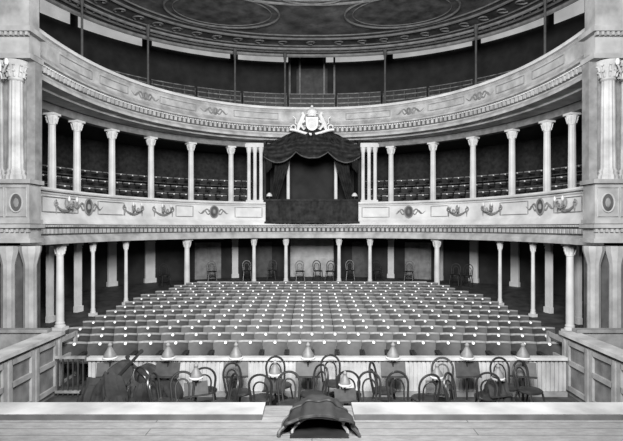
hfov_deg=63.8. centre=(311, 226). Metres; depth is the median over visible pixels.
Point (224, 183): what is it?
seat
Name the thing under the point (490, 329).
seat
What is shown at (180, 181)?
seat
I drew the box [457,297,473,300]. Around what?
seat
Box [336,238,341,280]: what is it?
column
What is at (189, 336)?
seat
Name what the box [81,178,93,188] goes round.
seat
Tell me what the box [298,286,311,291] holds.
seat
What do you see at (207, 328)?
seat
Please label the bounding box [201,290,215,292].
seat
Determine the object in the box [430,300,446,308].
seat
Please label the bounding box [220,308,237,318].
seat
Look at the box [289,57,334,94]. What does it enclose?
doorway frame
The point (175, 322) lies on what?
seat
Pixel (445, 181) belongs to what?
seat
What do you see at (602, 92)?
pier
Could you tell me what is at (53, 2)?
trim
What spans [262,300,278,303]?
seat
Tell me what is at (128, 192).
seat
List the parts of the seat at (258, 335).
rail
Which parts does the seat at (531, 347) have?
rail, backrest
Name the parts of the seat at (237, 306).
rail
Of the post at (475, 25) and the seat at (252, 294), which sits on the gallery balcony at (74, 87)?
the post at (475, 25)
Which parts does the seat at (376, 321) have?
rail, backrest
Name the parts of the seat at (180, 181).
backrest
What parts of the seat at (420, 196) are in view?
backrest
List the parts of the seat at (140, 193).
backrest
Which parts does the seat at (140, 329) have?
rail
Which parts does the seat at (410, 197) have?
backrest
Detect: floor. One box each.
[0,406,622,440]
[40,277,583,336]
[45,394,578,405]
[59,364,87,386]
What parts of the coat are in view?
crown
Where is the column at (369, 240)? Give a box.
[367,238,372,280]
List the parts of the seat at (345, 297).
backrest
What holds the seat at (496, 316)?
on the floor at (70, 365)
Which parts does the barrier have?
rail, skirting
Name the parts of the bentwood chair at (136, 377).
backrest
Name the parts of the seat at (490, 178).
backrest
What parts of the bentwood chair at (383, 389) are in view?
backrest, seat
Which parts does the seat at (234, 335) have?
rail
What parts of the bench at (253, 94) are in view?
rail, backrest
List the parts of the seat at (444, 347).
rail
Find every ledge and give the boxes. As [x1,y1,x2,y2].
[0,402,265,419]
[351,402,622,419]
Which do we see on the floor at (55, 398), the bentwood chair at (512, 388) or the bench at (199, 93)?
the bentwood chair at (512, 388)
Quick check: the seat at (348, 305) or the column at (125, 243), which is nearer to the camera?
the seat at (348, 305)
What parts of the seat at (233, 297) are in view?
rail, backrest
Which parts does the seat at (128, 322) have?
rail, backrest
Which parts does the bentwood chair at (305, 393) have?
seat, backrest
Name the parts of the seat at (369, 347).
rail, iron frame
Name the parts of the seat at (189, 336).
rail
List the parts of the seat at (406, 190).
backrest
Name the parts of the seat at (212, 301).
rail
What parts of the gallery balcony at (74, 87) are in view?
panel moulding, panel moulding, panel moulding, panel moulding, handrail, architrave, panel moulding, panel moulding, panel moulding, panel moulding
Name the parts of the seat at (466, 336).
rail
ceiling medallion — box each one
[163,0,279,28]
[283,0,340,4]
[344,0,460,28]
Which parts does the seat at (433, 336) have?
rail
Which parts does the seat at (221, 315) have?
rail, backrest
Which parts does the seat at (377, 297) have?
rail, backrest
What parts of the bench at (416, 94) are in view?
rail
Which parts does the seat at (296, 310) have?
rail, backrest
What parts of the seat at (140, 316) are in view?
rail, backrest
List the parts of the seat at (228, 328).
rail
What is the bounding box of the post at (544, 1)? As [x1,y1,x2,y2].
[543,0,546,53]
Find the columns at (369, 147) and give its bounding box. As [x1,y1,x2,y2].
[360,143,378,201]
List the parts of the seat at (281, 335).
rail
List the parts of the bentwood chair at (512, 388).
backrest, seat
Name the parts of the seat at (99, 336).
backrest, rail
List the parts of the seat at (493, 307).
rail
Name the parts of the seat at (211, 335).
rail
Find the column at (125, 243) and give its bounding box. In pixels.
[122,241,129,304]
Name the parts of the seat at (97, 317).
backrest, rail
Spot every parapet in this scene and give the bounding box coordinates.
[0,328,77,401]
[546,328,622,401]
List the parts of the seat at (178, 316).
rail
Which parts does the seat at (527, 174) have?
backrest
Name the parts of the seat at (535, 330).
rail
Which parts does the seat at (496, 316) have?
rail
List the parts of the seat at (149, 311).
rail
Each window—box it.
[40,0,69,23]
[78,17,141,45]
[152,41,229,58]
[238,55,287,61]
[326,55,383,61]
[393,41,471,58]
[481,17,543,42]
[554,0,583,23]
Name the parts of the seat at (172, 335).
rail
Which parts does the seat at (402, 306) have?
rail, backrest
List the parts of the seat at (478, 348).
rail, backrest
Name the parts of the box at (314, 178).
post, handrail, post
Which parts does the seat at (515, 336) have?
rail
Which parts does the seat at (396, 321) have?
rail, backrest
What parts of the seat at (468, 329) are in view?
rail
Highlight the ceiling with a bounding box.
[55,0,568,53]
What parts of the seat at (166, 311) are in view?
rail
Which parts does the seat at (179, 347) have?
iron frame, backrest, rail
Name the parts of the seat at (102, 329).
rail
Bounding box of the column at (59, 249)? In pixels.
[51,243,68,330]
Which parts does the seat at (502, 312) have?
rail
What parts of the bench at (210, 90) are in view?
rail, backrest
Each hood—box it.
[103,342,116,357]
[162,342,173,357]
[190,363,201,377]
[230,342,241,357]
[269,360,280,374]
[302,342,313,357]
[339,371,349,384]
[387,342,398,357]
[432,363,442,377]
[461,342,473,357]
[492,364,503,378]
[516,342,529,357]
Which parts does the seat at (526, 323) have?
rail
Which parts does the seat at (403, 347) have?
rail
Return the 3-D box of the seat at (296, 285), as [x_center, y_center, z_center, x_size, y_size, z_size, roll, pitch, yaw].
[-0.796,2.603,19.414,0.530,0.748,0.525,0,0,-1]
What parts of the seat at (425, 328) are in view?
rail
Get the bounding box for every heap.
[76,371,127,401]
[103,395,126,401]
[127,378,167,401]
[480,378,515,401]
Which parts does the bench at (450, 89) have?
rail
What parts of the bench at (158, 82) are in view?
rail, backrest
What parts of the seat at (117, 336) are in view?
rail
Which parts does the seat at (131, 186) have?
backrest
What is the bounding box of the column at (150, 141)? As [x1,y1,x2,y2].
[144,136,157,197]
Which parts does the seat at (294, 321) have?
rail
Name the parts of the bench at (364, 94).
rail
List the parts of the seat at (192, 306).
backrest, rail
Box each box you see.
[263,128,360,222]
[277,395,360,437]
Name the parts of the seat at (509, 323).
rail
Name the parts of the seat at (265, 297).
backrest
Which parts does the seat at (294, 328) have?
rail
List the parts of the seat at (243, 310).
rail, backrest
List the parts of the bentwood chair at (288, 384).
backrest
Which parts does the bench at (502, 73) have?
backrest, rail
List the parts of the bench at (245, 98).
rail, backrest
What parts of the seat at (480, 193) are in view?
backrest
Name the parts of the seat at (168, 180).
backrest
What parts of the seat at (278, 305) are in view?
backrest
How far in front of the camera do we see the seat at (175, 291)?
17.91 m
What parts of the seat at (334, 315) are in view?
rail, backrest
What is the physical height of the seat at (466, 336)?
0.748 m
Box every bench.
[109,69,149,83]
[150,79,195,92]
[151,83,195,96]
[196,87,240,97]
[196,91,240,102]
[197,96,240,103]
[243,91,286,99]
[243,96,286,104]
[243,101,286,106]
[289,93,334,99]
[289,98,334,104]
[289,103,334,106]
[337,92,380,97]
[337,96,380,102]
[337,101,380,106]
[383,87,427,95]
[383,91,427,100]
[383,96,425,103]
[428,79,473,92]
[428,83,472,96]
[474,69,514,83]
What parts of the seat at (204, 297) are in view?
backrest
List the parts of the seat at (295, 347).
rail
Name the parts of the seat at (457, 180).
backrest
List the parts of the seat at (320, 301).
backrest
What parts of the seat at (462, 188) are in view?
backrest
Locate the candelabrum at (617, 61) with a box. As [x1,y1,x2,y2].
[615,58,622,78]
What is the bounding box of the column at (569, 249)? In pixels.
[561,244,578,330]
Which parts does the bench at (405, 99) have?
rail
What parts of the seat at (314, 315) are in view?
rail, backrest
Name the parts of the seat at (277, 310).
backrest, rail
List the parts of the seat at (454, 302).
backrest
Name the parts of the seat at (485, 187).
backrest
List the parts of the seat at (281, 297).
backrest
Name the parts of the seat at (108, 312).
rail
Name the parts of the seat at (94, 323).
rail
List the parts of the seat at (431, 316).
rail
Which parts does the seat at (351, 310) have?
rail, backrest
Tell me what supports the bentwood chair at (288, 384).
on the floor at (55, 398)
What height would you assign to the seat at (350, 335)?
0.748 m
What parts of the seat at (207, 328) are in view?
rail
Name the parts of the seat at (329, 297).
backrest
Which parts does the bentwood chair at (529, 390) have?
backrest, seat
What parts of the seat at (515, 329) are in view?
rail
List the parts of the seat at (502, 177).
backrest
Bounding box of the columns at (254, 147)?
[245,143,263,201]
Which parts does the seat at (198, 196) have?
backrest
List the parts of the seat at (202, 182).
backrest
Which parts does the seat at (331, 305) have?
backrest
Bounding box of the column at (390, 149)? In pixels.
[386,146,395,200]
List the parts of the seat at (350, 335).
rail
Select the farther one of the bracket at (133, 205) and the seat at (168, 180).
the seat at (168, 180)
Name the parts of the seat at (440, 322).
rail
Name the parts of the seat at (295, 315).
rail, backrest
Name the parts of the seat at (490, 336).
rail, backrest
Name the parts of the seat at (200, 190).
backrest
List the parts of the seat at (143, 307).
rail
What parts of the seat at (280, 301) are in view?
backrest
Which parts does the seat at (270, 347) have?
iron frame, rail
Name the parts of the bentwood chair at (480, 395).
seat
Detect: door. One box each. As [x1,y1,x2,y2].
[195,242,220,279]
[256,242,271,276]
[290,239,333,276]
[297,69,326,93]
[352,242,367,276]
[405,242,430,279]
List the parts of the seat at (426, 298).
backrest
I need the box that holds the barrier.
[87,356,567,396]
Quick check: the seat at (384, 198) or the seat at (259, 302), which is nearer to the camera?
the seat at (259, 302)
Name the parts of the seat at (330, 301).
backrest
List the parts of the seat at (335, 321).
rail, backrest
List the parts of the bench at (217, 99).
rail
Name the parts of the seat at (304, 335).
rail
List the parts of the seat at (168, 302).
backrest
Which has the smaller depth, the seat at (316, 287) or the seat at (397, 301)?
the seat at (397, 301)
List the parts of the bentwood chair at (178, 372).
seat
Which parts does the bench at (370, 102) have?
rail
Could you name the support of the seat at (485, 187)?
on the balcony at (527, 217)
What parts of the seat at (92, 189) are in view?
backrest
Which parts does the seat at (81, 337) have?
backrest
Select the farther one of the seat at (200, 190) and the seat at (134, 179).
the seat at (200, 190)
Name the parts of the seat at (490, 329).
rail, backrest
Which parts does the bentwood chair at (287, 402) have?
seat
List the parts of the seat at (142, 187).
backrest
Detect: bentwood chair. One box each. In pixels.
[134,366,164,391]
[146,372,177,401]
[158,264,171,286]
[169,371,195,401]
[192,367,216,401]
[207,261,216,280]
[212,372,238,401]
[222,362,251,401]
[242,260,251,280]
[248,374,274,405]
[265,356,293,403]
[267,260,276,279]
[276,370,300,405]
[295,260,304,280]
[300,364,328,399]
[312,260,323,280]
[320,354,347,404]
[325,260,334,280]
[336,370,361,405]
[345,260,354,279]
[357,370,381,401]
[368,361,395,401]
[372,260,383,280]
[386,370,411,401]
[404,261,413,280]
[411,373,440,401]
[431,357,453,399]
[443,372,469,401]
[449,263,460,285]
[460,264,473,286]
[474,372,500,401]
[489,357,520,401]
[512,360,545,401]
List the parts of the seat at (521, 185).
backrest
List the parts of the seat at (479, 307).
rail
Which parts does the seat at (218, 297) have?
backrest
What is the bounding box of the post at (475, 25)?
[474,24,477,84]
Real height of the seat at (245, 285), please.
0.748 m
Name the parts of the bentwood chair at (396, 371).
seat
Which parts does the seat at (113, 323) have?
rail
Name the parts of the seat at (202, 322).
rail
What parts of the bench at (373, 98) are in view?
rail, backrest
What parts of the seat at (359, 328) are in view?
rail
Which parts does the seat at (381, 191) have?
backrest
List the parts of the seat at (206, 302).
rail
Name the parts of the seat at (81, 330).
rail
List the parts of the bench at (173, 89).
rail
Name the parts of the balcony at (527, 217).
panel moulding, panel moulding, panel moulding, handrail, panel moulding, panel moulding, panel moulding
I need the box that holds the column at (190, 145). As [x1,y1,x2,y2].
[185,142,196,199]
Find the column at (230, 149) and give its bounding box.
[226,146,235,200]
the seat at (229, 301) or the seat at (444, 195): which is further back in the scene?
the seat at (444, 195)
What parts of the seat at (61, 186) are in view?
backrest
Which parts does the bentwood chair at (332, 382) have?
backrest, seat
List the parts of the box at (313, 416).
trim, frame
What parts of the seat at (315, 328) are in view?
rail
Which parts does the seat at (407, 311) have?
backrest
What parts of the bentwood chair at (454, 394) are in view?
backrest, seat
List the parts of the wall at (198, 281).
rail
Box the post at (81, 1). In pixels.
[80,0,83,55]
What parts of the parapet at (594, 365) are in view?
panel frame, panel frame, handrail, panel frame, panel frame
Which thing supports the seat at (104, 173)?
on the balcony at (527, 217)
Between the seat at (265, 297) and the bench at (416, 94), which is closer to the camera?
the seat at (265, 297)
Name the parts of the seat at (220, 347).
backrest, rail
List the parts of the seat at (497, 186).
backrest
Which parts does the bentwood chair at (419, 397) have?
seat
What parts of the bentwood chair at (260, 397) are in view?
seat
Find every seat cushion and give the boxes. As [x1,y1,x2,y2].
[60,173,72,176]
[61,359,80,363]
[84,176,96,178]
[96,177,107,179]
[553,173,565,175]
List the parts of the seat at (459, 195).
backrest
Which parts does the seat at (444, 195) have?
backrest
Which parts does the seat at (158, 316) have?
rail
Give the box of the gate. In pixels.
[55,356,85,395]
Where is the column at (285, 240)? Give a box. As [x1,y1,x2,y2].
[283,238,288,280]
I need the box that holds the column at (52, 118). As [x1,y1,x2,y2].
[43,112,60,187]
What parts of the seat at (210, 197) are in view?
backrest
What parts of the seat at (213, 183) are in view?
backrest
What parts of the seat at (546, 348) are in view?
rail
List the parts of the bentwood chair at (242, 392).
backrest, seat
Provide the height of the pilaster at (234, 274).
2.028 m
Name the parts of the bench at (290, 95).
backrest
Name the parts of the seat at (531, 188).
backrest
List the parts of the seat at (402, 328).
rail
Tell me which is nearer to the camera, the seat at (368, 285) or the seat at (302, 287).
the seat at (302, 287)
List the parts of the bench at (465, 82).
rail, backrest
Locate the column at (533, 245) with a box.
[528,242,537,316]
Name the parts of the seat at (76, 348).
iron frame, rail, backrest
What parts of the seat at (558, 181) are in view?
backrest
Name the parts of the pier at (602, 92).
panel moulding, panel moulding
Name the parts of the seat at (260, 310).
rail, backrest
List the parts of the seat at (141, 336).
rail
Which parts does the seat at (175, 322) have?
rail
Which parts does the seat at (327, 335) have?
rail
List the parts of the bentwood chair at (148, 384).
backrest, seat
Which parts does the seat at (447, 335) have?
rail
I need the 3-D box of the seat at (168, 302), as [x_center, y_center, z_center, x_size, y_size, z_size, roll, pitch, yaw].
[-4.504,2.695,15.559,0.530,0.748,0.525,0,0,-5]
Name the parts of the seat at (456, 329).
rail, backrest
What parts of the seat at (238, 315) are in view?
rail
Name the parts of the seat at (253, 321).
rail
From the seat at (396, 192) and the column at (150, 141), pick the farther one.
the seat at (396, 192)
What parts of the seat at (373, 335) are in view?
rail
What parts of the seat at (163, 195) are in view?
backrest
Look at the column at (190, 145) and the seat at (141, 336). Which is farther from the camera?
the column at (190, 145)
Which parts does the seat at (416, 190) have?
backrest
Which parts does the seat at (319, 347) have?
rail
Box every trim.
[45,0,578,56]
[69,0,554,50]
[72,0,551,49]
[94,0,527,44]
[111,0,512,39]
[124,0,499,35]
[246,0,377,5]
[282,0,341,0]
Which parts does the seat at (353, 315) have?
rail, backrest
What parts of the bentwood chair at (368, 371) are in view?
seat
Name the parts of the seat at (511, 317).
rail, backrest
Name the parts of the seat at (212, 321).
backrest, rail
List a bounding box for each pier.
[0,0,45,327]
[578,0,622,327]
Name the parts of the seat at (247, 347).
rail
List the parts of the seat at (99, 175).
backrest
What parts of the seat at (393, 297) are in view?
backrest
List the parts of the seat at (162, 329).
rail, backrest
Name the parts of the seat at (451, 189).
backrest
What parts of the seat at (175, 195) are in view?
backrest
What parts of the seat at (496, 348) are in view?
rail, iron frame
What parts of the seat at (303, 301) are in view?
backrest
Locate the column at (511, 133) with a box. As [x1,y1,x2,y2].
[504,128,519,194]
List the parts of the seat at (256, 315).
rail, backrest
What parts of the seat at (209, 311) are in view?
backrest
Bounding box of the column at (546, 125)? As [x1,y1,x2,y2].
[538,119,555,191]
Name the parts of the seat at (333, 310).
rail, backrest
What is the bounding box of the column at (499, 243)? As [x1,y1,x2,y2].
[496,241,503,304]
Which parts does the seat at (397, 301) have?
rail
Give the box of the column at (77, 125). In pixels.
[68,119,85,191]
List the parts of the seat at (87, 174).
backrest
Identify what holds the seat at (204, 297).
on the floor at (70, 365)
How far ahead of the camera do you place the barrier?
9.93 m
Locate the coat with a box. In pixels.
[290,105,333,135]
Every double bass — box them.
[107,349,142,384]
[125,355,183,399]
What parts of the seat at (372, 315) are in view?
rail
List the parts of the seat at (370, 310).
rail, backrest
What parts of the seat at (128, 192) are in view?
backrest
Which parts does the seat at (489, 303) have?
rail, backrest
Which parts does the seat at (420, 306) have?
rail, backrest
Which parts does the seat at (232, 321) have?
backrest, rail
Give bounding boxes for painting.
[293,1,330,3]
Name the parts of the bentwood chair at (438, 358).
backrest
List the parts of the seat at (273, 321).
backrest, rail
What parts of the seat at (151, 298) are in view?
backrest, rail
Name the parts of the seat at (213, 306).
rail, backrest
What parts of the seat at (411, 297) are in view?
backrest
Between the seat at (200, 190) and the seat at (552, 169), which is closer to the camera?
the seat at (552, 169)
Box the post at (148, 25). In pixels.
[146,24,149,84]
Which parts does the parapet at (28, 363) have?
panel frame, panel frame, handrail, panel frame, panel frame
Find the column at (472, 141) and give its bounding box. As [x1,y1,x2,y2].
[466,136,479,197]
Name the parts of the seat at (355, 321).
rail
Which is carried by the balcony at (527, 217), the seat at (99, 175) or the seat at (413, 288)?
the seat at (99, 175)
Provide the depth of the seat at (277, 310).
14.48 m
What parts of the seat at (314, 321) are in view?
rail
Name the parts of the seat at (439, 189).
backrest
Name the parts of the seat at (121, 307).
rail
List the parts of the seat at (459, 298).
rail, backrest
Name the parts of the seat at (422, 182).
backrest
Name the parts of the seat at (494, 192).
backrest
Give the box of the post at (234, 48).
[233,47,236,102]
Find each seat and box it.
[42,164,61,175]
[42,174,58,183]
[56,166,72,177]
[56,175,70,186]
[59,184,72,190]
[61,342,87,382]
[62,176,82,187]
[64,334,89,368]
[66,168,84,177]
[69,327,91,333]
[79,341,112,382]
[81,169,96,179]
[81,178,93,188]
[83,187,102,193]
[83,320,103,326]
[86,333,113,370]
[87,179,105,189]
[91,171,108,180]
[92,326,114,333]
[95,188,106,193]
[95,315,115,320]
[99,180,116,190]
[103,172,119,181]
[104,320,125,330]
[106,310,124,317]
[113,326,136,340]
[113,341,137,355]
[114,333,137,340]
[115,173,131,182]
[115,314,135,325]
[116,181,128,191]
[116,305,134,312]
[120,190,137,196]
[123,182,139,190]
[125,301,142,307]
[125,309,144,319]
[126,320,146,325]
[127,174,142,183]
[132,191,147,197]
[132,340,163,355]
[133,297,149,304]
[134,305,152,313]
[135,183,147,192]
[136,314,155,319]
[137,326,158,338]
[137,333,160,343]
[139,175,147,184]
[141,294,156,296]
[143,301,159,308]
[144,191,160,197]
[145,309,163,319]
[147,184,162,193]
[147,319,167,325]
[150,297,166,300]
[153,305,170,313]
[154,176,164,184]
[155,291,170,293]
[156,192,172,198]
[156,314,175,325]
[157,294,172,300]
[158,340,188,355]
[159,185,174,192]
[159,325,180,332]
[160,300,176,304]
[161,332,184,345]
[162,177,176,185]
[164,309,182,318]
[167,297,182,300]
[168,193,183,199]
[168,319,188,325]
[169,288,182,293]
[171,185,185,194]
[171,290,185,293]
[171,304,188,312]
[173,293,188,296]
[174,178,187,186]
[174,285,187,289]
[176,314,194,324]
[177,300,193,308]
[180,193,195,199]
[181,325,202,339]
[182,309,200,313]
[183,186,196,193]
[183,297,199,299]
[184,287,197,289]
[184,340,212,355]
[185,178,198,186]
[185,332,207,345]
[186,282,198,284]
[186,290,200,296]
[189,293,203,299]
[189,304,206,308]
[189,319,208,325]
[194,194,206,200]
[194,300,210,308]
[195,187,207,195]
[195,313,214,322]
[197,179,209,187]
[198,287,211,289]
[199,282,212,284]
[200,296,215,299]
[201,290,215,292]
[201,308,219,313]
[202,284,215,289]
[203,325,224,332]
[204,194,217,200]
[204,293,219,296]
[206,187,219,195]
[207,304,223,308]
[208,179,220,187]
[208,332,230,343]
[209,319,229,324]
[210,340,237,355]
[211,300,227,303]
[213,287,226,289]
[215,313,233,318]
[216,195,227,200]
[216,284,229,286]
[216,290,230,292]
[216,296,231,299]
[218,188,227,194]
[219,180,227,187]
[220,293,234,295]
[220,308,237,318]
[224,304,241,310]
[225,325,246,331]
[227,287,240,289]
[228,300,244,303]
[230,284,243,286]
[230,319,250,324]
[231,290,245,292]
[231,332,253,339]
[232,296,247,299]
[234,180,242,193]
[234,188,241,200]
[234,195,240,201]
[235,293,250,295]
[235,313,253,324]
[238,308,256,313]
[238,340,262,355]
[240,195,252,201]
[241,188,252,198]
[241,287,254,289]
[242,181,252,193]
[242,304,258,308]
[244,284,256,288]
[245,300,261,307]
[246,289,260,295]
[247,325,268,337]
[248,296,263,299]
[251,293,265,295]
[251,319,270,331]
[253,281,265,286]
[254,313,272,318]
[254,332,276,348]
[256,287,269,292]
[257,308,274,312]
[258,284,270,288]
[260,304,276,307]
[261,289,274,292]
[261,340,286,355]
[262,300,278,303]
[264,296,279,303]
[266,281,278,283]
[266,292,280,295]
[269,325,289,339]
[270,286,283,289]
[271,284,284,286]
[271,319,291,331]
[273,313,292,324]
[275,289,289,295]
[275,308,293,318]
[277,304,293,312]
[278,332,299,348]
[279,281,291,283]
[279,300,294,307]
[280,296,295,303]
[281,292,296,295]
[284,286,297,289]
[285,284,297,286]
[287,340,311,355]
[290,289,304,295]
[290,325,311,339]
[292,281,304,286]
[292,319,311,324]
[293,313,311,318]
[294,308,311,312]
[295,299,311,303]
[295,304,311,307]
[296,296,311,299]
[297,292,311,295]
[298,284,311,286]
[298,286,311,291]
[301,332,322,339]
[305,289,318,292]
[306,281,317,283]
[312,284,325,286]
[312,286,325,291]
[312,292,326,295]
[312,296,327,299]
[312,299,328,303]
[312,304,328,307]
[312,308,329,312]
[312,313,330,318]
[312,319,331,324]
[312,325,333,339]
[312,340,336,355]
[319,281,331,286]
[319,289,333,295]
[324,332,345,348]
[326,284,338,286]
[326,286,339,289]
[327,292,342,295]
[328,296,343,303]
[329,300,344,307]
[330,304,346,312]
[330,308,348,318]
[331,313,350,324]
[332,281,344,283]
[332,319,352,331]
[334,289,348,295]
[334,325,354,339]
[337,340,362,355]
[339,284,352,286]
[340,286,353,289]
[343,292,357,295]
[344,296,359,303]
[345,281,357,283]
[345,300,361,303]
[347,304,363,307]
[347,332,369,348]
[349,289,362,292]
[349,308,366,312]
[351,313,369,318]
[353,284,365,288]
[353,319,372,331]
[354,287,367,292]
[355,325,376,337]
[358,281,370,286]
[358,293,372,295]
[360,296,375,299]
[361,340,387,355]
[362,300,378,307]
[363,289,377,295]
[365,304,381,308]
[367,284,379,288]
[367,308,385,313]
[369,287,382,289]
[370,313,388,324]
[370,332,392,339]
[371,195,380,201]
[373,293,388,295]
[373,319,393,324]
[376,296,391,299]
[377,180,383,188]
[377,188,387,196]
[377,325,398,331]
[378,290,392,292]
[379,300,395,303]
[380,195,387,201]
[380,284,393,286]
[382,304,399,310]
[383,287,396,289]
[384,180,394,187]
[386,308,403,318]
[386,340,413,355]
[389,293,403,295]
[390,313,408,318]
[392,296,407,299]
[393,290,407,292]
[393,332,415,343]
[394,188,399,194]
[394,195,404,200]
[394,284,407,286]
[394,319,414,324]
[395,180,406,187]
[396,300,412,303]
[397,287,410,289]
[398,187,411,194]
[399,325,420,332]
[400,304,416,308]
[403,194,415,200]
[404,293,419,296]
[404,308,422,313]
[405,179,417,187]
[408,284,421,289]
[408,290,422,292]
[408,296,423,299]
[409,313,428,322]
[410,187,422,195]
[411,282,424,284]
[411,340,439,355]
[412,287,425,289]
[413,300,429,308]
[414,194,428,200]
[415,319,434,325]
[416,332,438,345]
[417,179,428,186]
[417,304,434,308]
[420,293,434,299]
[421,186,429,193]
[421,325,442,339]
[423,290,437,296]
[423,309,441,313]
[424,297,440,299]
[425,282,437,284]
[426,193,440,199]
[426,287,439,289]
[427,178,440,185]
[429,314,447,324]
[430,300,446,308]
[435,293,450,296]
[435,304,452,312]
[435,319,455,325]
[435,340,461,355]
[436,186,446,194]
[436,285,449,289]
[438,193,452,199]
[438,290,452,293]
[439,177,451,185]
[439,332,462,345]
[441,288,454,293]
[441,297,456,300]
[441,309,459,318]
[443,325,464,332]
[444,185,458,194]
[447,300,463,304]
[448,314,467,325]
[449,177,463,185]
[449,192,464,198]
[451,294,466,300]
[453,291,468,293]
[453,305,470,313]
[455,184,469,193]
[456,319,476,325]
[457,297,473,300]
[460,309,478,319]
[460,340,491,355]
[461,176,469,184]
[461,192,476,198]
[463,333,486,343]
[464,301,480,308]
[465,326,486,338]
[466,184,481,191]
[467,294,482,296]
[468,314,487,319]
[471,305,489,313]
[474,297,490,304]
[476,175,486,184]
[476,191,488,197]
[477,320,497,325]
[478,183,493,195]
[479,309,498,319]
[481,301,498,307]
[483,174,498,183]
[483,190,500,196]
[486,333,511,350]
[486,341,516,355]
[487,326,510,340]
[488,314,508,325]
[489,182,505,194]
[489,305,507,312]
[494,173,508,186]
[498,189,507,195]
[498,320,519,330]
[499,310,517,317]
[500,181,518,189]
[506,172,522,185]
[506,188,525,193]
[508,315,528,320]
[509,326,531,333]
[510,333,534,341]
[511,341,544,355]
[516,180,530,192]
[517,170,534,184]
[518,187,537,193]
[520,320,540,326]
[523,178,542,191]
[529,169,542,183]
[529,186,542,192]
[532,327,554,333]
[534,334,558,341]
[535,177,554,186]
[536,342,561,355]
[540,167,559,182]
[541,185,562,190]
[551,176,567,187]
[552,166,567,181]
[552,184,567,189]
[559,174,580,184]
[564,164,581,179]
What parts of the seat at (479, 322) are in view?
rail, backrest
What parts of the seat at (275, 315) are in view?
backrest, rail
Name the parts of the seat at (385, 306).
rail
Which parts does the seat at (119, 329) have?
backrest, rail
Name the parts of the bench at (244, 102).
rail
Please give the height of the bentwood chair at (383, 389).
0.944 m
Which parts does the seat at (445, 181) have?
backrest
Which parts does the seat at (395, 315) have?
rail, backrest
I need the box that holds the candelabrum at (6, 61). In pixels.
[0,58,8,78]
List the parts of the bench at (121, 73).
rail, backrest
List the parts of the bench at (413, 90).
rail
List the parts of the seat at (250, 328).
rail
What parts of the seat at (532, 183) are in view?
backrest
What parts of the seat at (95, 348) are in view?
iron frame, backrest, rail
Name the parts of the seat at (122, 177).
backrest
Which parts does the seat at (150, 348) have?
iron frame, backrest, rail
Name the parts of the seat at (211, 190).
backrest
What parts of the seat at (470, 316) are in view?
rail, backrest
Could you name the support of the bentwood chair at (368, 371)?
on the floor at (55, 398)
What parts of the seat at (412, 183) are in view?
backrest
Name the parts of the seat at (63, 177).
backrest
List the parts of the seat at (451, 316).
rail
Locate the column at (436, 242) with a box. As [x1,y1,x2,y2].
[431,239,442,284]
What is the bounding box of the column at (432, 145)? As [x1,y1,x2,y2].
[427,142,438,199]
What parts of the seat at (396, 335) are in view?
rail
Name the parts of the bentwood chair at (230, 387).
seat, backrest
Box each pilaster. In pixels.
[45,244,55,322]
[73,243,83,312]
[106,241,117,286]
[144,240,156,282]
[231,238,238,277]
[387,238,394,277]
[440,239,443,280]
[468,240,478,282]
[509,241,519,286]
[543,243,553,313]
[574,245,582,324]
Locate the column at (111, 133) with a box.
[104,128,119,194]
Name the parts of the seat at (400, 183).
backrest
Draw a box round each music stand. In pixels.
[95,342,117,377]
[153,342,180,379]
[184,363,208,401]
[223,342,248,387]
[262,360,285,405]
[295,342,319,389]
[334,371,357,405]
[380,342,405,398]
[425,363,448,401]
[454,342,481,399]
[487,364,511,397]
[510,342,536,401]
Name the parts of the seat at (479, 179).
backrest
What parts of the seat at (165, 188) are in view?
backrest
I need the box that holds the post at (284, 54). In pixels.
[283,53,286,106]
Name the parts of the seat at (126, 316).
rail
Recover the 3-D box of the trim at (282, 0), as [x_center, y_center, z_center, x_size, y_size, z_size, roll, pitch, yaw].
[0.000,-7.970,14.000,8.376,0.060,7.394,0,0,0]
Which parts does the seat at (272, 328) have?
rail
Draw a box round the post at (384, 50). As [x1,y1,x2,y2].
[383,48,386,103]
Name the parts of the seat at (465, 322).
rail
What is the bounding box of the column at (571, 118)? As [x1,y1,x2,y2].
[563,112,580,187]
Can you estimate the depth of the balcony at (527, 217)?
18.51 m
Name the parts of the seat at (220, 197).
backrest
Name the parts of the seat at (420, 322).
rail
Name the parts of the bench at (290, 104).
rail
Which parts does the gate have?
rail, rail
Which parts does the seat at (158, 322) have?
rail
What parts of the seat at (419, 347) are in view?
rail, iron frame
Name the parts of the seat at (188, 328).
rail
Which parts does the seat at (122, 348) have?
rail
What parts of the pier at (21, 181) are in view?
panel moulding, panel moulding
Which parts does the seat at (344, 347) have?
rail, iron frame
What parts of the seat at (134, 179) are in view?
backrest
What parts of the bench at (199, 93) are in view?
rail, backrest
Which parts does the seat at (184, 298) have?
backrest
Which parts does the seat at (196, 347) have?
iron frame, rail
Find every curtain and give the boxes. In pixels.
[270,158,290,198]
[333,158,353,198]
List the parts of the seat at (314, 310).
rail, backrest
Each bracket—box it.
[65,196,77,208]
[132,202,142,211]
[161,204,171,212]
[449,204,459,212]
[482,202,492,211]
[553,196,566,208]
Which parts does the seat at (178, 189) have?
backrest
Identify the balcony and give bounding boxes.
[11,179,612,244]
[39,28,584,154]
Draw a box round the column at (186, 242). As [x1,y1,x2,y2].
[181,239,192,284]
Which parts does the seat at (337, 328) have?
rail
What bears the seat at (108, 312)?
on the floor at (70, 365)
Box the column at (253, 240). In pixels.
[251,238,256,280]
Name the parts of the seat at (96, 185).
backrest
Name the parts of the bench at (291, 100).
rail, backrest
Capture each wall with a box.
[40,13,583,102]
[40,238,583,300]
[42,131,581,189]
[198,281,425,283]
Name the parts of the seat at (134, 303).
backrest, rail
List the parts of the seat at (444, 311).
rail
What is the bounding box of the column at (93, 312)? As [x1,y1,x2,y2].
[88,242,97,316]
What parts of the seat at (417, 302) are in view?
rail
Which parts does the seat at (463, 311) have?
rail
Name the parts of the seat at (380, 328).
rail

